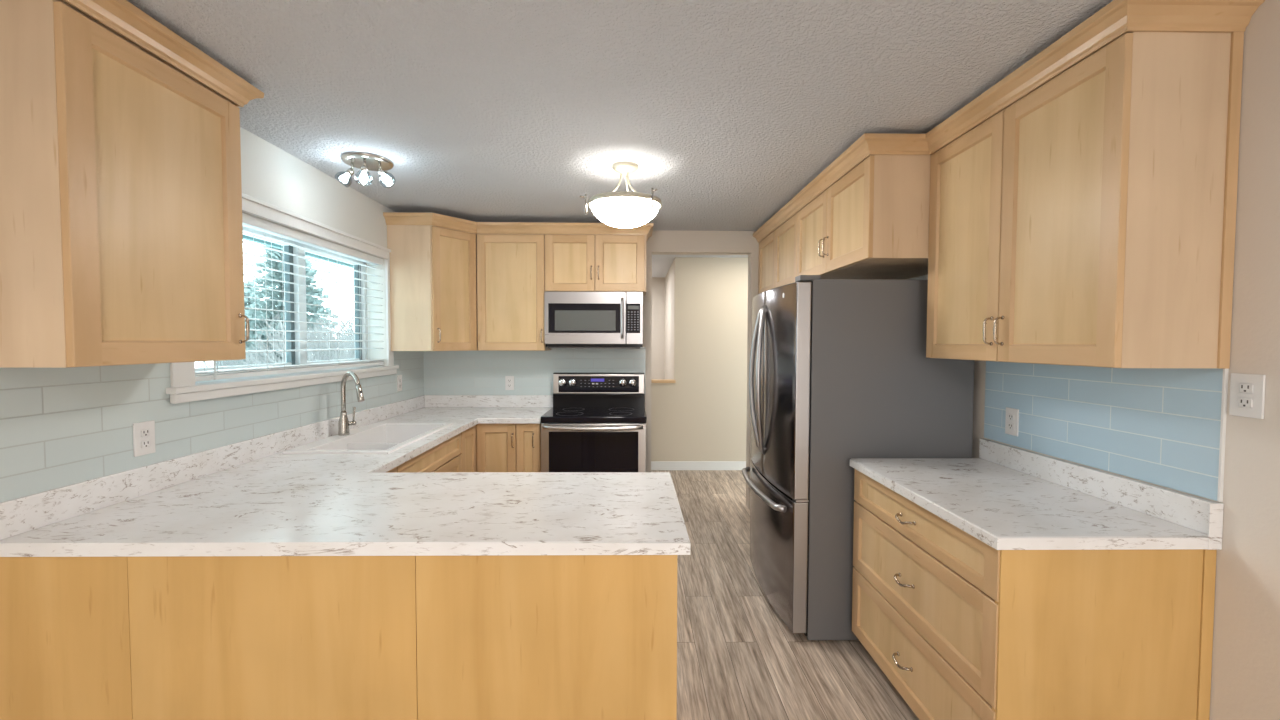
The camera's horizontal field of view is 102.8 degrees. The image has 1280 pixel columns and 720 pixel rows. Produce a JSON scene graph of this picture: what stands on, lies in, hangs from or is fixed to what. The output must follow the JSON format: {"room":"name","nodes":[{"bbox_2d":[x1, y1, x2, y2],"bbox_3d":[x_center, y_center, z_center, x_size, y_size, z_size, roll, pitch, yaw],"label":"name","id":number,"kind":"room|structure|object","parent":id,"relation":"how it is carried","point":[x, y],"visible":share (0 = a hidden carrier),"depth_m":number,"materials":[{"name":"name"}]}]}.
{"room":"kitchen","nodes":[
{"label":"kitchen","id":0,"kind":"room"},
{"bbox_2d":[240,127,394,365],"bbox_3d":[-1.878,0.227,0.594,0.222,2.420,7.622,0,2,-1],"label":"wall","id":1,"kind":"structure","parent":0,"point":[270,174],"depth_m":2.87,"materials":[{"name":"white paint"}]},
{"bbox_2d":[0,0,249,367],"bbox_3d":[-1.602,-0.468,1.595,0.349,0.955,0.590,0,2,-1],"label":"upper cabinet","id":2,"kind":"object","parent":1,"relation":"attached to","point":[121,229],"visible":1,"depth_m":1.41,"materials":[{"name":"brown wood"}]},
{"bbox_2d":[64,0,263,106],"bbox_3d":[-1.593,-0.956,1.578,0.367,0.072,0.694,0,2,-1],"label":"crown molding","id":3,"kind":"structure","parent":1,"relation":"attached to","point":[121,16],"depth_m":1.55,"materials":[{"name":"brown wood"}]},
{"bbox_2d":[0,351,423,501],"bbox_3d":[-1.790,0.164,2.580,0.007,0.378,3.394,0,2,-1],"label":"tile backsplash","id":4,"kind":"structure","parent":1,"relation":"attached to","point":[60,427],"depth_m":1.75,"materials":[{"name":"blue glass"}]},
{"bbox_2d":[133,420,155,456],"bbox_3d":[-1.771,0.280,1.829,0.010,0.118,0.078,0,2,-1],"label":"wall outlet","id":5,"kind":"object","parent":4,"relation":"attached to","point":[143,432],"visible":1,"depth_m":1.82,"materials":[{"name":"white plastic"}]},
{"bbox_2d":[141,428,149,436],"bbox_3d":[-1.768,0.260,1.828,0.005,0.028,0.032,0,2,-1],"label":"receptacle","id":6,"kind":"object","parent":5,"relation":"attached to","point":[145,432],"depth_m":1.83,"materials":[{"name":"grey plastic"}]},
{"bbox_2d":[141,439,150,447],"bbox_3d":[-1.769,0.300,1.830,0.005,0.028,0.032,0,2,-1],"label":"receptacle","id":7,"kind":"object","parent":5,"relation":"attached to","point":[145,443],"depth_m":1.83,"materials":[{"name":"grey plastic"}]},
{"bbox_2d":[397,375,401,390],"bbox_3d":[-1.798,0.174,3.829,0.010,0.118,0.073,0,2,-1],"label":"wall outlet","id":8,"kind":"object","parent":4,"relation":"attached to","point":[399,377],"visible":1,"depth_m":3.82,"materials":[{"name":"white plastic"}]},
{"bbox_2d":[166,193,398,403],"bbox_3d":[-1.880,-0.313,2.815,0.257,0.893,1.830,0,2,-1],"label":"window","id":9,"kind":"structure","parent":1,"relation":"in","point":[184,388],"depth_m":2.86,"materials":[{"name":"white paint"}]},
{"bbox_2d":[195,213,383,381],"bbox_3d":[-1.824,-0.311,2.828,0.079,0.746,1.599,0,2,-1],"label":"window blind","id":10,"kind":"object","parent":9,"relation":"attached to","point":[248,221],"visible":0.66,"depth_m":2.71,"materials":[{"name":"white plastic"}]},
{"bbox_2d":[243,235,353,268],"bbox_3d":[-2.500,-0.964,2.684,0.970,0.190,7.500,0,2,-1],"label":"roof eave","id":11,"kind":"object","parent":1,"relation":"attached to","point":[248,238],"visible":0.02,"depth_m":4.54,"materials":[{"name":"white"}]},
{"bbox_2d":[127,0,1112,276],"bbox_3d":[0.282,-1.095,2.227,4.580,0.120,10.920,0,2,-1],"label":"ceiling","id":12,"kind":"structure","parent":0,"point":[482,110],"depth_m":1.90,"materials":[{"name":"white paint"}]},
{"bbox_2d":[334,152,395,187],"bbox_3d":[-1.427,-0.980,2.700,0.280,0.153,0.250,1,2,29],"label":"ceiling fixture","id":13,"kind":"object","parent":12,"relation":"attached to","point":[365,161],"visible":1,"depth_m":2.66,"materials":[{"name":"silver metal"}]},
{"bbox_2d":[580,161,661,227],"bbox_3d":[-0.103,-0.892,2.807,0.442,0.329,0.436,0,2,-1],"label":"ceiling lamp","id":14,"kind":"object","parent":12,"relation":"attached to","point":[619,209],"visible":1,"depth_m":2.68,"materials":[{"name":"frosted white glass"},{"name":"cream painted metal"},{"name":"brushed nickel"}]},
{"bbox_2d":[643,236,651,471],"bbox_3d":[-0.861,0.098,4.357,1.914,2.420,0.120,0,2,-1],"label":"wall","id":15,"kind":"structure","parent":0,"point":[647,299],"depth_m":4.30,"materials":[{"name":"beige paint"}]},
{"bbox_2d":[387,225,477,350],"bbox_3d":[-1.536,-0.537,3.959,0.547,0.927,0.592,0,2,-1],"label":"upper cabinet","id":16,"kind":"object","parent":15,"relation":"attached to","point":[433,269],"visible":0.98,"depth_m":3.68,"materials":[{"name":"brown wood"}]},
{"bbox_2d":[477,234,550,350],"bbox_3d":[-1.000,-0.540,4.087,0.521,0.927,0.350,0,2,-1],"label":"upper cabinet","id":17,"kind":"object","parent":15,"relation":"attached to","point":[510,267],"visible":0.97,"depth_m":3.96,"materials":[{"name":"brown wood"}]},
{"bbox_2d":[383,212,653,241],"bbox_3d":[-0.848,-1.006,3.905,1.997,0.078,0.379,0,2,-11],"label":"crown molding","id":18,"kind":"structure","parent":15,"relation":"attached to","point":[391,218],"depth_m":3.89,"materials":[{"name":"brown wood"}]},
{"bbox_2d":[423,347,644,394],"bbox_3d":[-0.882,0.093,4.292,1.855,0.406,0.007,0,2,-1],"label":"tile backsplash","id":19,"kind":"structure","parent":15,"relation":"attached to","point":[445,372],"depth_m":4.29,"materials":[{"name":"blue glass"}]},
{"bbox_2d":[505,376,513,389],"bbox_3d":[-1.093,0.194,4.284,0.073,0.118,0.010,0,2,-1],"label":"wall outlet","id":20,"kind":"object","parent":19,"relation":"attached to","point":[509,380],"visible":1,"depth_m":4.28,"materials":[{"name":"white plastic"}]},
{"bbox_2d":[545,234,646,294],"bbox_3d":[-0.344,-0.768,4.088,0.785,0.467,0.350,0,2,-1],"label":"upper cabinet","id":21,"kind":"object","parent":15,"relation":"attached to","point":[573,262],"visible":0.99,"depth_m":3.96,"materials":[{"name":"brown wood"}]},
{"bbox_2d":[544,291,642,347],"bbox_3d":[-0.356,-0.313,4.076,0.758,0.435,0.401,0,2,-1],"label":"microwave","id":22,"kind":"object","parent":21,"relation":"attached to","point":[572,319],"visible":1,"depth_m":3.93,"materials":[{"name":"silver metal"}]},
{"bbox_2d":[651,261,673,378],"bbox_3d":[-0.344,0.013,6.821,1.700,2.420,1.800,0,2,-1],"label":"wall","id":23,"kind":"structure","parent":0,"point":[662,354],"depth_m":7.57,"materials":[{"name":"beige paint"}]},
{"bbox_2d":[651,257,747,460],"bbox_3d":[0.619,0.049,5.874,3.800,2.420,0.120,0,2,-1],"label":"wall","id":24,"kind":"structure","parent":0,"point":[701,416],"depth_m":5.82,"materials":[{"name":"beige paint"}]},
{"bbox_2d":[651,379,675,382],"bbox_3d":[-0.389,0.241,5.867,1.585,0.030,0.160,0,2,-1],"label":"trim","id":25,"kind":"structure","parent":24,"relation":"attached to","point":[652,380],"depth_m":5.80,"materials":[{"name":"brown wood"}]},
{"bbox_2d":[651,461,745,469],"bbox_3d":[1.187,1.211,5.856,2.460,0.100,0.014,0,2,-1],"label":"baseboard","id":26,"kind":"structure","parent":24,"relation":"attached to","point":[655,465],"depth_m":5.84,"materials":[{"name":"white paint"}]},
{"bbox_2d":[652,230,760,508],"bbox_3d":[0.796,0.097,4.497,1.636,2.420,0.120,0,2,-1],"label":"wall header","id":27,"kind":"structure","parent":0,"point":[663,242],"depth_m":4.40,"materials":[{"name":"beige paint"}]},
{"bbox_2d":[651,470,918,719],"bbox_3d":[0.275,1.443,2.316,4.580,0.120,10.920,0,2,-1],"label":"floor","id":28,"kind":"structure","parent":0,"point":[737,659],"depth_m":2.43,"materials":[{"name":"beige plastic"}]},
{"bbox_2d":[0,555,676,719],"bbox_3d":[-0.843,0.960,1.804,1.882,0.876,0.750,0,2,-1],"label":"base cabinet","id":29,"kind":"object","parent":28,"relation":"on","point":[486,637],"visible":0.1,"depth_m":1.42,"materials":[{"name":"brown wood"}]},
{"bbox_2d":[0,395,690,556],"bbox_3d":[-0.838,0.416,2.846,1.916,0.138,2.902,0,2,-1],"label":"countertop","id":30,"kind":"structure","parent":29,"relation":"on","point":[248,497],"depth_m":1.66,"materials":[{"name":"white stone"}]},
{"bbox_2d":[338,371,364,435],"bbox_3d":[-1.626,0.248,2.875,0.094,0.367,0.244,-2,3,-41],"label":"faucet","id":31,"kind":"object","parent":30,"relation":"on","point":[343,424],"visible":1,"depth_m":2.92,"materials":[{"name":"silver metal"}]},
{"bbox_2d":[282,423,452,453],"bbox_3d":[-1.489,0.537,2.938,0.515,0.214,0.895,0,2,-1],"label":"sink","id":32,"kind":"object","parent":30,"relation":"in","point":[374,438],"visible":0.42,"depth_m":2.94,"materials":[{"name":"white ceramic"}]},
{"bbox_2d":[385,433,461,472],"bbox_3d":[-1.466,0.925,2.780,0.661,0.874,1.212,0,2,-1],"label":"base cabinet","id":33,"kind":"object","parent":28,"relation":"on","point":[446,456],"visible":0.06,"depth_m":2.99,"materials":[{"name":"brown wood"}]},
{"bbox_2d":[460,424,516,471],"bbox_3d":[-1.356,0.888,3.849,0.911,0.874,0.916,0,2,-1],"label":"base cabinet","id":34,"kind":"object","parent":28,"relation":"on","point":[484,447],"visible":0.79,"depth_m":3.69,"materials":[{"name":"brown wood"}]},
{"bbox_2d":[516,423,540,471],"bbox_3d":[-0.813,0.884,3.993,0.175,0.874,0.644,0,2,-1],"label":"base cabinet","id":35,"kind":"object","parent":28,"relation":"on","point":[528,436],"visible":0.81,"depth_m":3.70,"materials":[{"name":"brown wood"}]},
{"bbox_2d":[541,372,646,471],"bbox_3d":[-0.336,0.705,3.953,0.758,1.178,0.720,0,2,-1],"label":"electric range","id":36,"kind":"object","parent":28,"relation":"on","point":[596,421],"visible":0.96,"depth_m":3.66,"materials":[{"name":"black metal"}]},
{"bbox_2d":[541,407,646,422],"bbox_3d":[-0.335,0.419,3.935,0.758,0.045,0.559,0,2,-1],"label":"cooktop","id":37,"kind":"object","parent":36,"relation":"in","point":[555,414],"depth_m":3.72,"materials":[{"name":"black glass"}]},
{"bbox_2d":[742,275,973,640],"bbox_3d":[1.114,0.471,2.919,0.970,1.786,0.910,0,2,-1],"label":"refrigerator","id":38,"kind":"object","parent":28,"relation":"on","point":[840,371],"visible":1,"depth_m":2.46,"materials":[{"name":"grey paint"}]},
{"bbox_2d":[852,469,1216,719],"bbox_3d":[1.316,0.960,1.959,0.657,0.877,0.968,0,2,-1],"label":"base cabinet","id":39,"kind":"object","parent":28,"relation":"on","point":[962,627],"visible":0.95,"depth_m":1.48,"materials":[{"name":"brown wood"}]},
{"bbox_2d":[850,439,1223,549],"bbox_3d":[1.325,0.455,1.941,0.644,0.132,0.990,0,2,-1],"label":"countertop","id":40,"kind":"structure","parent":39,"relation":"on","point":[1007,497],"depth_m":1.70,"materials":[{"name":"white stone"}]},
{"bbox_2d":[905,0,1279,719],"bbox_3d":[1.736,0.233,0.703,0.140,2.420,7.740,0,2,-1],"label":"wall","id":41,"kind":"structure","parent":0,"point":[1245,674],"depth_m":1.38,"materials":[{"name":"beige paint"}]},
{"bbox_2d":[758,211,798,293],"bbox_3d":[1.325,-0.770,3.893,0.595,0.496,1.031,0,2,-1],"label":"upper cabinet","id":42,"kind":"object","parent":41,"relation":"attached to","point":[778,250],"visible":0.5,"depth_m":3.81,"materials":[{"name":"brown wood"}]},
{"bbox_2d":[797,153,933,279],"bbox_3d":[1.321,-0.734,2.858,0.630,0.496,1.037,0,2,-1],"label":"upper cabinet","id":43,"kind":"object","parent":41,"relation":"attached to","point":[872,222],"visible":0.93,"depth_m":2.42,"materials":[{"name":"brown wood"}]},
{"bbox_2d":[753,0,1264,242],"bbox_3d":[1.116,-0.990,2.834,0.465,0.075,3.123,0,2,-12],"label":"crown molding","id":44,"kind":"structure","parent":43,"relation":"attached to","point":[1118,17],"depth_m":1.64,"materials":[{"name":"brown wood"}]},
{"bbox_2d":[926,31,1243,368],"bbox_3d":[1.471,-0.470,1.882,0.356,0.955,0.935,0,2,-1],"label":"upper cabinet","id":45,"kind":"object","parent":41,"relation":"attached to","point":[1090,220],"visible":0.99,"depth_m":1.48,"materials":[{"name":"brown wood"}]},
{"bbox_2d":[984,361,1228,501],"bbox_3d":[1.644,0.196,1.934,0.010,0.378,0.978,0,2,-1],"label":"tile backsplash","id":46,"kind":"structure","parent":41,"relation":"attached to","point":[1166,427],"depth_m":1.74,"materials":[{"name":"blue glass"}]},
{"bbox_2d":[1005,407,1018,435],"bbox_3d":[1.632,0.271,2.245,0.010,0.118,0.073,0,2,-1],"label":"wall outlet","id":47,"kind":"object","parent":46,"relation":"attached to","point":[1012,415],"visible":1,"depth_m":2.24,"materials":[{"name":"white plastic"}]},
{"bbox_2d":[1008,414,1013,420],"bbox_3d":[1.629,0.251,2.245,0.005,0.028,0.032,0,2,-1],"label":"receptacle","id":48,"kind":"object","parent":47,"relation":"attached to","point":[1010,416],"depth_m":2.24,"materials":[{"name":"grey plastic"}]},
{"bbox_2d":[1008,423,1013,429],"bbox_3d":[1.629,0.291,2.246,0.005,0.028,0.032,0,2,-1],"label":"receptacle","id":49,"kind":"object","parent":47,"relation":"attached to","point":[1010,425],"depth_m":2.24,"materials":[{"name":"grey plastic"}]},
{"bbox_2d":[1229,373,1265,418],"bbox_3d":[1.652,0.097,1.393,0.010,0.118,0.076,0,2,-1],"label":"wall outlet","id":50,"kind":"object","parent":41,"relation":"attached to","point":[1247,391],"visible":1,"depth_m":1.39,"materials":[{"name":"white plastic"}]},
{"bbox_2d":[1237,397,1252,407],"bbox_3d":[1.649,0.117,1.394,0.005,0.028,0.032,0,2,-1],"label":"receptacle","id":51,"kind":"object","parent":50,"relation":"attached to","point":[1242,402],"depth_m":1.39,"materials":[{"name":"grey plastic"}]},
{"bbox_2d":[1238,383,1252,393],"bbox_3d":[1.649,0.077,1.392,0.005,0.028,0.032,0,2,-1],"label":"receptacle","id":52,"kind":"object","parent":50,"relation":"attached to","point":[1243,388],"depth_m":1.39,"materials":[{"name":"grey plastic"}]},
{"label":"outside","id":53,"kind":"structure","parent":0,"visible":0},
{"bbox_2d":[195,361,213,367],"bbox_3d":[-36.403,1.026,29.558,68.020,0.200,100.000,0,2,-1],"label":"ground","id":54,"kind":"structure","parent":53,"point":[210,362],"depth_m":44.62,"materials":[{"name":"white snow"}]},
{"bbox_2d":[221,280,261,362],"bbox_3d":[-25.651,-2.148,33.607,3.767,6.234,3.748,-2,3,-40],"label":"fir tree","id":55,"kind":"object","parent":54,"relation":"on","point":[246,303],"visible":0.03,"depth_m":33.38,"materials":[{"name":"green plant"}]},
{"bbox_2d":[195,353,308,367],"bbox_3d":[-11.403,0.558,15.029,2.814,1.921,2.961,0,2,-1],"label":"bush","id":56,"kind":"object","parent":54,"relation":"on","point":[230,362],"visible":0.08,"depth_m":14.42,"materials":[{"name":"grey plant"}]},
{"bbox_2d":[216,245,343,366],"bbox_3d":[-14.111,-1.968,20.226,5.435,7.228,5.213,0,2,-3],"label":"fir tree","id":57,"kind":"object","parent":54,"relation":"on","point":[277,305],"visible":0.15,"depth_m":19.80,"materials":[{"name":"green plant"}]},
{"bbox_2d":[237,312,354,364],"bbox_3d":[-8.350,0.140,13.767,4.481,2.862,4.671,1,2,15],"label":"bush","id":58,"kind":"object","parent":54,"relation":"on","point":[335,354],"visible":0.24,"depth_m":12.84,"materials":[{"name":"grey plant"}]},
{"bbox_2d":[244,342,353,364],"bbox_3d":[-6.203,0.598,10.031,2.944,2.220,3.412,0,2,4],"label":"bush","id":59,"kind":"object","parent":54,"relation":"on","point":[276,346],"visible":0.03,"depth_m":9.36,"materials":[{"name":"grey plant"}]},
{"bbox_2d":[279,304,354,359],"bbox_3d":[-9.937,-0.482,18.143,5.304,3.789,4.663,1,2,21],"label":"bush","id":60,"kind":"object","parent":54,"relation":"on","point":[333,317],"visible":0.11,"depth_m":17.73,"materials":[{"name":"grey plant"}]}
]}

